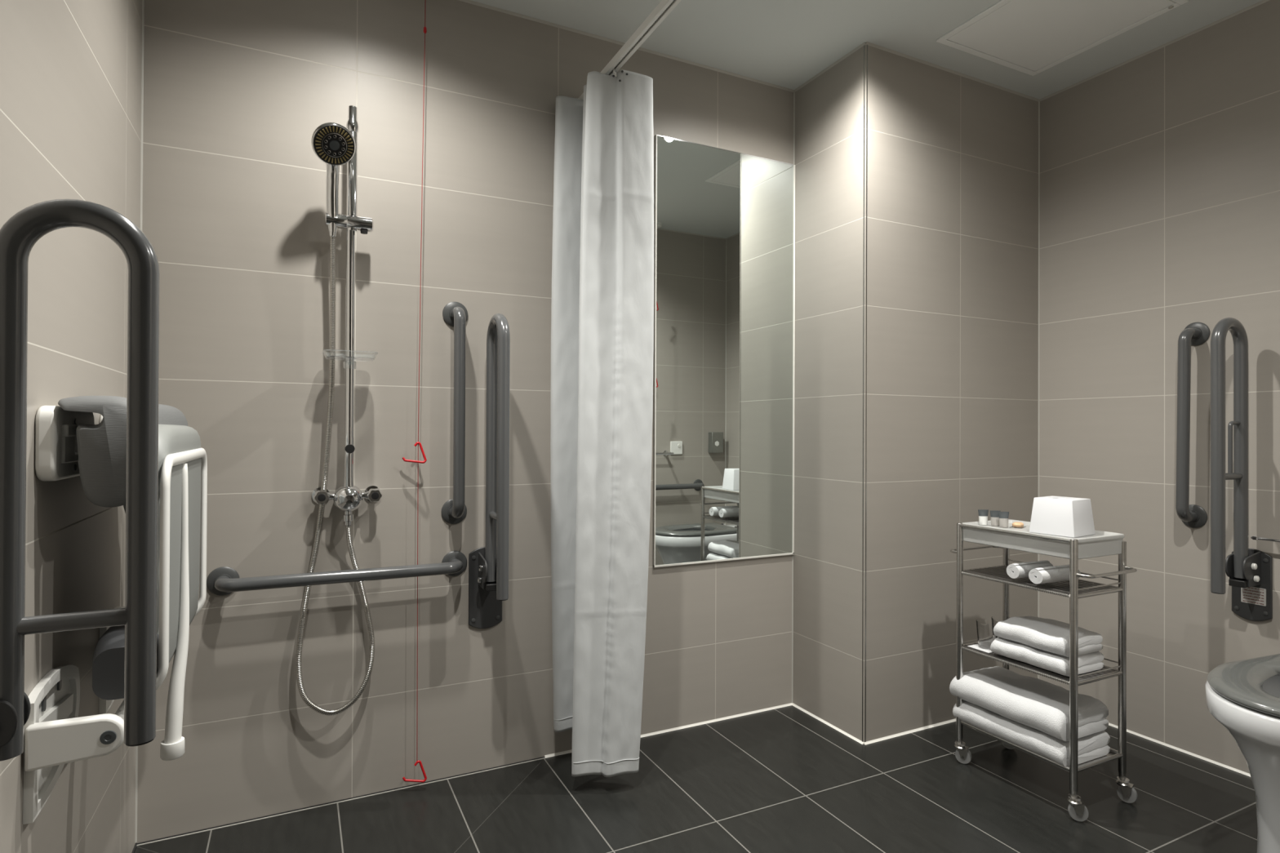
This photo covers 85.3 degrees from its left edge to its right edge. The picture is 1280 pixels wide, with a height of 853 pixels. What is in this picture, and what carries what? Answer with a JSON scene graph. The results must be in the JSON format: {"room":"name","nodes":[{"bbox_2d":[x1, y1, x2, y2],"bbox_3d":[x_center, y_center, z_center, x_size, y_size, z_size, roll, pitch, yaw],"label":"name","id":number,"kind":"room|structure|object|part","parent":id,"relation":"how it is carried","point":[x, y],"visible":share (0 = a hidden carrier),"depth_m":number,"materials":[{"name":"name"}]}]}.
{"room":"accessible bathroom","nodes":[
{"label":"accessible bathroom","id":0,"kind":"room"},
{"bbox_2d":[0,0,142,852],"bbox_3d":[-0.597,-0.133,0.287,0.100,2.372,3.444,0,0,-26],"label":"wall","id":1,"kind":"structure","parent":0,"point":[71,70],"depth_m":1.24,"materials":[{"name":"tile"}]},
{"bbox_2d":[0,199,159,761],"bbox_3d":[-0.697,0.146,0.827,0.203,0.839,0.100,0,0,-26],"label":"grab rail","id":2,"kind":"object","parent":1,"relation":"attached to","point":[20,233],"visible":1,"depth_m":0.83,"materials":[{"name":"grey metal"}]},
{"bbox_2d":[35,395,188,507],"bbox_3d":[-0.996,0.042,1.364,0.141,0.182,0.628,0,0,-26],"label":"support","id":3,"kind":"object","parent":1,"relation":"attached to","point":[68,443],"visible":0.52,"depth_m":1.09,"materials":[{"name":"white plastic"}]},
{"bbox_3d":[-0.933,0.027,1.184,0.055,0.040,0.060,0,0,-26],"label":"carrier arm","id":4,"kind":"part","parent":3,"relation":"part of","materials":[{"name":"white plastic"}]},
{"bbox_2d":[22,424,207,824],"bbox_3d":[-0.980,0.308,1.367,0.176,0.624,0.701,0,0,-26],"label":"shower seat","id":5,"kind":"object","parent":1,"relation":"attached to","point":[55,736],"visible":0.79,"depth_m":1.17,"materials":[{"name":"white plastic"}]},
{"bbox_3d":[-0.852,0.475,1.053,0.121,0.066,0.022,0,0,-26],"label":"hinge arm","id":6,"kind":"part","parent":5,"relation":"part of","materials":[{"name":"white plastic"}]},
{"bbox_3d":[-0.924,0.475,1.288,0.020,0.020,0.470,0,0,-26],"label":"hinge rod","id":7,"kind":"part","parent":5,"relation":"part of","materials":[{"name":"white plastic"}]},
{"bbox_3d":[-0.941,0.265,1.394,0.068,0.432,0.563,0,0,-26],"label":"tube frame","id":8,"kind":"part","parent":5,"relation":"part of","materials":[{"name":"white plastic"}]},
{"bbox_3d":[-0.878,0.335,1.324,0.028,0.526,0.068,0,0,-7],"label":"leg","id":9,"kind":"part","parent":5,"relation":"part of","materials":[{"name":"white plastic"}]},
{"bbox_2d":[131,843,137,852],"bbox_3d":[-0.534,1.052,0.259,0.004,0.004,3.344,0,0,-26],"label":"trim","id":10,"kind":"structure","parent":1,"relation":"attached to","point":[135,844],"depth_m":1.74,"materials":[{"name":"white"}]},
{"bbox_2d":[136,0,793,843],"bbox_3d":[-0.361,-0.121,2.269,2.078,2.372,0.100,0,0,-26],"label":"wall","id":11,"kind":"structure","parent":0,"point":[237,93],"depth_m":2.02,"materials":[{"name":"tile"}]},
{"bbox_2d":[134,0,144,843],"bbox_3d":[-1.268,-0.128,1.763,0.004,2.360,0.004,0,0,-26],"label":"trim","id":12,"kind":"structure","parent":11,"relation":"attached to","point":[143,1],"depth_m":1.77,"materials":[{"name":"grey plastic"}]},
{"bbox_2d":[295,122,374,715],"bbox_3d":[-0.817,0.000,1.884,0.204,1.590,0.163,0,0,-26],"label":"shower","id":13,"kind":"object","parent":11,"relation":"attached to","point":[333,144],"visible":0.91,"depth_m":1.91,"materials":[{"name":"silver metal"}]},
{"bbox_3d":[-0.834,-0.648,1.879,0.039,0.231,0.084,0,0,-26],"label":"handle","id":14,"kind":"part","parent":13,"relation":"part of","materials":[{"name":"silver metal"}]},
{"bbox_2d":[206,551,466,595],"bbox_3d":[-0.816,0.413,1.938,0.680,0.078,0.087,0,0,-26],"label":"grab bar","id":15,"kind":"object","parent":11,"relation":"attached to","point":[223,580],"visible":1,"depth_m":1.88,"materials":[{"name":"grey metal"}]},
{"bbox_2d":[136,756,545,846],"bbox_3d":[-0.791,1.060,1.994,1.081,0.004,0.004,0,0,-26],"label":"trim","id":16,"kind":"structure","parent":11,"relation":"attached to","point":[542,757],"depth_m":1.95,"materials":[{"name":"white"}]},
{"bbox_2d":[311,105,382,525],"bbox_3d":[-0.811,-0.308,1.939,0.184,1.164,0.094,0,0,-26],"label":"shower mixer","id":17,"kind":"object","parent":11,"relation":"attached to","point":[348,498],"visible":0.94,"depth_m":1.92,"materials":[{"name":"silver metal"}]},
{"bbox_3d":[-0.871,0.193,1.900,0.041,0.037,0.036,0,0,-26],"label":"control knob","id":18,"kind":"part","parent":17,"relation":"part of","materials":[{"name":"silver metal"}]},
{"bbox_3d":[-0.855,0.193,1.914,0.045,0.025,0.025,0,0,-26],"label":"valve arm","id":19,"kind":"part","parent":17,"relation":"part of","materials":[{"name":"silver metal"}]},
{"bbox_2d":[342,511,353,525],"bbox_3d":[-0.810,0.253,1.929,0.027,0.042,0.027,0,0,-26],"label":"outlet","id":20,"kind":"object","parent":17,"relation":"attached to","point":[348,517],"depth_m":1.92,"materials":[{"name":"silver metal"}]},
{"bbox_3d":[-0.805,-0.183,1.929,0.025,0.750,0.025,0,0,-26],"label":"riser rail","id":21,"kind":"part","parent":17,"relation":"part of","materials":[{"name":"silver metal"}]},
{"bbox_2d":[322,349,377,368],"bbox_3d":[-0.794,-0.182,1.904,0.138,0.042,0.104,0,0,-26],"label":"soap dish","id":22,"kind":"object","parent":17,"relation":"attached to","point":[364,356],"visible":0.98,"depth_m":1.87,"materials":[{"name":"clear plastic"}]},
{"bbox_3d":[-0.794,-0.194,1.904,0.138,0.018,0.104,0,0,-26],"label":"dish","id":23,"kind":"part","parent":22,"relation":"part of","materials":[{"name":"white plastic"}]},
{"bbox_3d":[-0.800,-0.717,1.933,0.033,0.347,0.033,0,0,-26],"label":"rail","id":24,"kind":"part","parent":17,"relation":"part of","materials":[{"name":"silver metal"}]},
{"bbox_3d":[-0.770,0.194,1.956,0.045,0.025,0.025,0,0,-26],"label":"valve arm","id":25,"kind":"part","parent":17,"relation":"part of","materials":[{"name":"silver metal"}]},
{"bbox_3d":[-0.749,0.194,1.960,0.041,0.037,0.036,0,0,-26],"label":"control knob","id":26,"kind":"part","parent":17,"relation":"part of","materials":[{"name":"silver metal"}]},
{"bbox_2d":[440,302,467,524],"bbox_3d":[-0.544,-0.042,2.073,0.076,0.675,0.087,0,0,-26],"label":"grab bar","id":27,"kind":"object","parent":11,"relation":"attached to","point":[454,511],"visible":1,"depth_m":2.04,"materials":[{"name":"grey metal"}]},
{"bbox_2d":[468,313,510,628],"bbox_3d":[-0.429,0.146,2.057,0.104,0.955,0.217,0,0,-26],"label":"grab rail","id":28,"kind":"object","parent":11,"relation":"attached to","point":[488,565],"visible":1,"depth_m":2.08,"materials":[{"name":"grey metal"}]},
{"bbox_3d":[-0.477,0.498,2.149,0.104,0.252,0.008,0,0,-26],"label":"wall plate","id":29,"kind":"part","parent":28,"relation":"part of","materials":[{"name":"grey metal"}]},
{"bbox_2d":[458,0,794,92],"bbox_3d":[-0.332,-1.303,2.228,2.078,0.006,0.006,0,0,-26],"label":"trim","id":30,"kind":"structure","parent":11,"relation":"attached to","point":[471,2],"depth_m":2.35,"materials":[{"name":"grey plastic"}]},
{"bbox_2d":[544,702,792,758],"bbox_3d":[0.142,1.065,2.454,0.998,0.006,0.006,0,0,-26],"label":"trim","id":31,"kind":"structure","parent":11,"relation":"attached to","point":[790,704],"depth_m":2.49,"materials":[{"name":"white plastic"}]},
{"bbox_2d":[653,134,795,567],"bbox_3d":[0.323,-0.262,2.547,0.606,1.504,0.008,0,0,-26],"label":"wall mirror","id":32,"kind":"object","parent":11,"relation":"attached to","point":[724,343],"visible":1,"depth_m":2.53,"materials":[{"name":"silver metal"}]},
{"bbox_2d":[791,92,795,703],"bbox_3d":[0.592,-0.114,2.682,0.004,2.360,0.004,0,0,-26],"label":"trim","id":33,"kind":"structure","parent":11,"relation":"attached to","point":[793,92],"depth_m":2.68,"materials":[{"name":"grey plastic"}]},
{"bbox_2d":[133,705,1257,852],"bbox_3d":[0.806,1.113,0.920,3.193,0.100,3.544,0,0,-26],"label":"floor","id":34,"kind":"structure","parent":0,"point":[784,780],"depth_m":1.96,"materials":[{"name":"tile"}]},
{"bbox_2d":[950,519,1137,822],"bbox_3d":[1.209,0.690,2.107,0.273,0.764,0.456,0,0,-26],"label":"trolley","id":35,"kind":"object","parent":34,"relation":"on","point":[1102,544],"visible":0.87,"depth_m":1.98,"materials":[{"name":"metal"}]},
{"bbox_3d":[1.020,0.663,2.216,0.020,0.712,0.020,0,0,-26],"label":"leg","id":36,"kind":"part","parent":35,"relation":"part of","materials":[{"name":"metal"}]},
{"bbox_3d":[1.111,0.404,2.288,0.233,0.009,0.046,0,0,-26],"label":"handle","id":37,"kind":"part","parent":35,"relation":"part of","materials":[{"name":"metal"}]},
{"bbox_2d":[967,644,991,653],"bbox_3d":[1.123,0.697,2.203,0.150,0.001,0.076,0,0,-26],"label":"mat","id":38,"kind":"object","parent":35,"relation":"on","point":[975,646],"visible":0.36,"depth_m":2.18,"materials":[{"name":"white fabric"}]},
{"bbox_2d":[976,618,998,649],"bbox_3d":[1.094,0.655,2.189,0.064,0.082,0.064,0,0,-26],"label":"drinking glass","id":39,"kind":"object","parent":38,"relation":"on","point":[984,627],"visible":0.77,"depth_m":2.17,"materials":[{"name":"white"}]},
{"bbox_2d":[991,616,1009,637],"bbox_3d":[1.161,0.656,2.224,0.064,0.082,0.064,0,0,-26],"label":"drinking glass","id":40,"kind":"object","parent":38,"relation":"on","point":[998,619],"visible":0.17,"depth_m":2.25,"materials":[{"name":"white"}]},
{"bbox_2d":[977,509,988,525],"bbox_3d":[1.108,0.293,2.242,0.025,0.049,0.025,1,0,-40],"label":"toiletry tube","id":41,"kind":"object","parent":35,"relation":"on","point":[983,513],"visible":1,"depth_m":2.24,"materials":[{"name":"white plastic"}]},
{"bbox_2d":[990,510,1000,526],"bbox_3d":[1.133,0.293,2.217,0.025,0.049,0.025,1,0,-40],"label":"toiletry tube","id":42,"kind":"object","parent":35,"relation":"on","point":[994,516],"visible":0.8,"depth_m":2.21,"materials":[{"name":"grey plastic"}]},
{"bbox_2d":[998,511,1008,528],"bbox_3d":[1.145,0.293,2.188,0.025,0.049,0.025,1,0,-40],"label":"toiletry tube","id":43,"kind":"object","parent":35,"relation":"on","point":[1003,516],"visible":1,"depth_m":2.18,"materials":[{"name":"grey plastic"}]},
{"bbox_3d":[1.220,0.675,2.315,0.020,0.692,0.020,0,0,-26],"label":"leg","id":44,"kind":"part","parent":35,"relation":"part of","materials":[{"name":"metal"}]},
{"bbox_3d":[1.096,0.703,2.052,0.003,0.010,0.350,0,0,-26],"label":"twisted rod","id":45,"kind":"part","parent":35,"relation":"part of","materials":[{"name":"metal"}]},
{"bbox_3d":[1.097,0.465,2.053,0.003,0.010,0.350,0,0,-26],"label":"twisted rod","id":46,"kind":"part","parent":35,"relation":"part of","materials":[{"name":"metal"}]},
{"bbox_2d":[1009,522,1026,528],"bbox_3d":[1.194,0.311,2.195,0.036,0.014,0.066,0,0,41],"label":"soap","id":47,"kind":"object","parent":35,"relation":"on","point":[1015,525],"visible":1,"depth_m":2.18,"materials":[{"name":"beige wax"}]},
{"bbox_2d":[1006,560,1053,578],"bbox_3d":[1.169,0.428,2.080,0.151,0.045,0.045,0,0,-23],"label":"rolled towel","id":48,"kind":"object","parent":35,"relation":"on","point":[1015,571],"visible":0.68,"depth_m":2.05,"materials":[{"name":"white fabric"}]},
{"bbox_2d":[952,700,1110,767],"bbox_3d":[1.176,0.906,2.113,0.226,0.072,0.361,0,0,-26],"label":"folded towel","id":49,"kind":"object","parent":35,"relation":"on","point":[1093,746],"visible":0.56,"depth_m":2.00,"materials":[{"name":"white fabric"}]},
{"bbox_2d":[949,666,1108,741],"bbox_3d":[1.172,0.830,2.117,0.232,0.084,0.364,0,0,-26],"label":"folded towel","id":50,"kind":"object","parent":49,"relation":"on","point":[1043,706],"visible":0.92,"depth_m":2.04,"materials":[{"name":"white fabric"}]},
{"bbox_2d":[962,724,1115,772],"bbox_3d":[1.199,0.946,2.101,0.222,0.004,0.355,0,0,-26],"label":"shelf","id":51,"kind":"object","parent":35,"relation":"attached to","point":[1110,756],"depth_m":1.96,"materials":[{"name":"metal"}]},
{"bbox_3d":[1.200,0.694,2.103,0.232,0.033,0.376,0,0,-26],"label":"shelf frame","id":52,"kind":"part","parent":35,"relation":"part of","materials":[{"name":"metal"}]},
{"bbox_3d":[1.201,0.456,2.104,0.232,0.033,0.376,0,0,-26],"label":"shelf frame","id":53,"kind":"part","parent":35,"relation":"part of","materials":[{"name":"metal"}]},
{"bbox_2d":[961,519,1124,559],"bbox_3d":[1.207,0.337,2.107,0.241,0.058,0.376,0,0,-26],"label":"tray","id":54,"kind":"object","parent":35,"relation":"on","point":[1102,544],"depth_m":1.99,"materials":[{"name":"white plastic"}]},
{"bbox_2d":[990,637,1103,676],"bbox_3d":[1.202,0.669,2.061,0.189,0.053,0.232,0,0,-26],"label":"folded towel","id":55,"kind":"object","parent":35,"relation":"on","point":[1090,662],"visible":0.71,"depth_m":1.99,"materials":[{"name":"white fabric"}]},
{"bbox_2d":[993,615,1102,657],"bbox_3d":[1.206,0.614,2.061,0.187,0.060,0.221,0,0,-26],"label":"folded towel","id":56,"kind":"object","parent":55,"relation":"on","point":[1052,636],"visible":0.85,"depth_m":2.01,"materials":[{"name":"white fabric"}]},
{"bbox_2d":[1028,564,1080,583],"bbox_3d":[1.199,0.427,2.009,0.161,0.046,0.046,0,0,-23],"label":"rolled towel","id":57,"kind":"object","parent":35,"relation":"on","point":[1054,574],"visible":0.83,"depth_m":1.98,"materials":[{"name":"white fabric"}]},
{"bbox_2d":[1029,496,1095,537],"bbox_3d":[1.254,0.265,2.064,0.127,0.104,0.127,0,0,-33],"label":"tissue box cover","id":58,"kind":"object","parent":35,"relation":"on","point":[1068,517],"visible":1,"depth_m":2.02,"materials":[{"name":"white paint"}]},
{"bbox_3d":[1.180,0.662,1.891,0.020,0.712,0.020,0,0,-26],"label":"leg","id":59,"kind":"part","parent":35,"relation":"part of","materials":[{"name":"metal"}]},
{"bbox_3d":[1.292,0.403,1.921,0.233,0.009,0.046,0,0,-26],"label":"handle","id":60,"kind":"part","parent":35,"relation":"part of","materials":[{"name":"metal"}]},
{"bbox_3d":[1.381,0.674,1.990,0.020,0.692,0.020,0,0,-26],"label":"leg","id":61,"kind":"part","parent":35,"relation":"part of","materials":[{"name":"metal"}]},
{"bbox_2d":[1205,653,1279,852],"bbox_3d":[1.674,0.829,1.644,0.797,0.484,0.374,0,0,-26],"label":"toilet","id":62,"kind":"object","parent":34,"relation":"on","point":[1243,696],"visible":1,"depth_m":1.54,"materials":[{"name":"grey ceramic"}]},
{"bbox_3d":[1.543,0.600,1.580,0.496,0.022,0.370,0,0,-26],"label":"seat","id":63,"kind":"part","parent":62,"relation":"part of","materials":[{"name":"grey plastic"}]},
{"bbox_2d":[471,0,1262,99],"bbox_3d":[0.817,-1.359,0.934,3.193,0.100,3.544,0,0,-26],"label":"ceiling","id":64,"kind":"structure","parent":0,"point":[785,43],"depth_m":2.28,"materials":[{"name":"white paint"}]},
{"bbox_2d":[401,0,426,782],"bbox_3d":[-0.639,-0.137,2.029,0.072,2.346,0.082,0,0,40],"label":"pull cord","id":65,"kind":"object","parent":64,"relation":"hanging from","point":[418,442],"visible":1,"depth_m":2.03,"materials":[{"name":"red fabric"}]},
{"bbox_3d":[-0.657,0.076,2.025,0.069,0.063,0.011,0,0,-8],"label":"triangle handle","id":66,"kind":"part","parent":65,"relation":"part of","materials":[{"name":"red plastic"}]},
{"bbox_3d":[-0.655,1.004,2.020,0.069,0.063,0.011,0,0,-8],"label":"triangle handle","id":67,"kind":"part","parent":65,"relation":"part of","materials":[{"name":"red plastic"}]},
{"bbox_3d":[-0.641,-0.154,2.034,0.014,2.262,0.004,0,0,-26],"label":"cord","id":68,"kind":"part","parent":65,"relation":"part of","materials":[{"name":"red fabric"}]},
{"bbox_2d":[576,0,681,99],"bbox_3d":[0.409,-1.180,1.067,0.040,0.260,2.743,0,0,-26],"label":"track","id":69,"kind":"object","parent":64,"relation":"hanging from","point":[664,7],"visible":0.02,"depth_m":1.88,"materials":[{"name":"white plastic"}]},
{"bbox_2d":[550,67,653,777],"bbox_3d":[-0.126,-0.019,2.148,0.237,2.074,0.303,0,0,-26],"label":"shower curtain","id":70,"kind":"object","parent":69,"relation":"hanging from","point":[602,303],"visible":1,"depth_m":2.04,"materials":[{"name":"grey fabric"}]},
{"bbox_2d":[936,0,1188,75],"bbox_3d":[1.332,-1.295,2.224,0.506,0.009,0.500,0,0,-26],"label":"ceiling hatch","id":71,"kind":"object","parent":64,"relation":"attached to","point":[1028,37],"visible":1,"depth_m":2.26,"materials":[{"name":"white paint"}]},
{"bbox_2d":[792,44,1038,742],"bbox_3d":[1.108,-0.111,2.785,1.014,2.372,0.476,0,0,-26],"label":"wall pillar","id":72,"kind":"structure","parent":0,"point":[953,159],"depth_m":2.50,"materials":[{"name":"tile"}]},
{"bbox_2d":[791,702,863,744],"bbox_3d":[0.668,1.068,2.507,0.006,0.006,0.376,0,0,-26],"label":"trim","id":73,"kind":"structure","parent":72,"relation":"attached to","point":[793,704],"depth_m":2.49,"materials":[{"name":"white plastic"}]},
{"bbox_2d":[794,42,866,92],"bbox_3d":[0.678,-1.297,2.521,0.006,0.006,0.376,0,0,-26],"label":"trim","id":74,"kind":"structure","parent":72,"relation":"attached to","point":[853,51],"depth_m":2.50,"materials":[{"name":"grey plastic"}]},
{"bbox_2d":[862,44,867,742],"bbox_3d":[0.761,-0.115,2.352,0.009,2.360,0.009,0,0,-26],"label":"trim","id":75,"kind":"structure","parent":72,"relation":"attached to","point":[864,45],"depth_m":2.35,"materials":[{"name":"silver metal"}]},
{"bbox_2d":[863,718,955,745],"bbox_3d":[1.165,1.070,2.540,0.914,0.006,0.006,0,0,-26],"label":"trim","id":76,"kind":"structure","parent":72,"relation":"attached to","point":[952,720],"depth_m":2.43,"materials":[{"name":"white plastic"}]},
{"bbox_2d":[866,41,1039,101],"bbox_3d":[1.176,-1.295,2.553,0.914,0.006,0.006,0,0,-26],"label":"trim","id":77,"kind":"structure","parent":72,"relation":"attached to","point":[867,42],"depth_m":2.53,"materials":[{"name":"grey plastic"}]},
{"bbox_2d":[1039,0,1279,773],"bbox_3d":[1.977,-0.111,2.058,0.100,2.372,1.597,0,0,-26],"label":"wall","id":78,"kind":"structure","parent":0,"point":[1160,169],"depth_m":2.36,"materials":[{"name":"tile"}]},
{"bbox_2d":[1037,101,1039,679],"bbox_3d":[1.578,-0.109,2.749,0.004,2.360,0.004,0,0,-26],"label":"trim","id":79,"kind":"structure","parent":78,"relation":"attached to","point":[1038,101],"depth_m":2.75,"materials":[{"name":"grey plastic"}]},
{"bbox_2d":[1039,0,1269,101],"bbox_3d":[1.913,-1.294,2.086,0.006,0.006,1.497,0,0,-26],"label":"trim","id":80,"kind":"structure","parent":78,"relation":"attached to","point":[1262,1],"depth_m":2.37,"materials":[{"name":"grey plastic"}]},
{"bbox_2d":[1108,723,1250,777],"bbox_3d":[1.902,1.071,2.072,0.006,0.006,1.497,0,0,-26],"label":"trim","id":81,"kind":"structure","parent":78,"relation":"attached to","point":[1109,724],"depth_m":2.29,"materials":[{"name":"white plastic"}]},
{"bbox_2d":[1175,322,1209,528],"bbox_3d":[1.776,-0.005,2.252,0.087,0.672,0.083,0,0,-26],"label":"grab bar","id":82,"kind":"object","parent":78,"relation":"attached to","point":[1193,516],"visible":1,"depth_m":2.23,"materials":[{"name":"grey metal"}]},
{"bbox_2d":[1210,317,1272,621],"bbox_3d":[1.784,0.134,2.087,0.217,0.920,0.100,0,0,-26],"label":"grab rail","id":83,"kind":"object","parent":78,"relation":"attached to","point":[1249,571],"visible":1,"depth_m":2.09,"materials":[{"name":"grey metal"}]},
{"bbox_3d":[1.876,0.485,2.131,0.008,0.220,0.100,0,0,-26],"label":"wall plate","id":84,"kind":"part","parent":83,"relation":"part of","materials":[{"name":"grey"}]},
{"bbox_2d":[1250,535,1279,542],"bbox_3d":[1.905,0.338,2.036,0.042,0.036,0.171,0,0,-26],"label":"toilet roll holder","id":85,"kind":"object","parent":78,"relation":"attached to","point":[1254,537],"visible":1,"depth_m":2.08,"materials":[{"name":"silver metal"}]}
]}

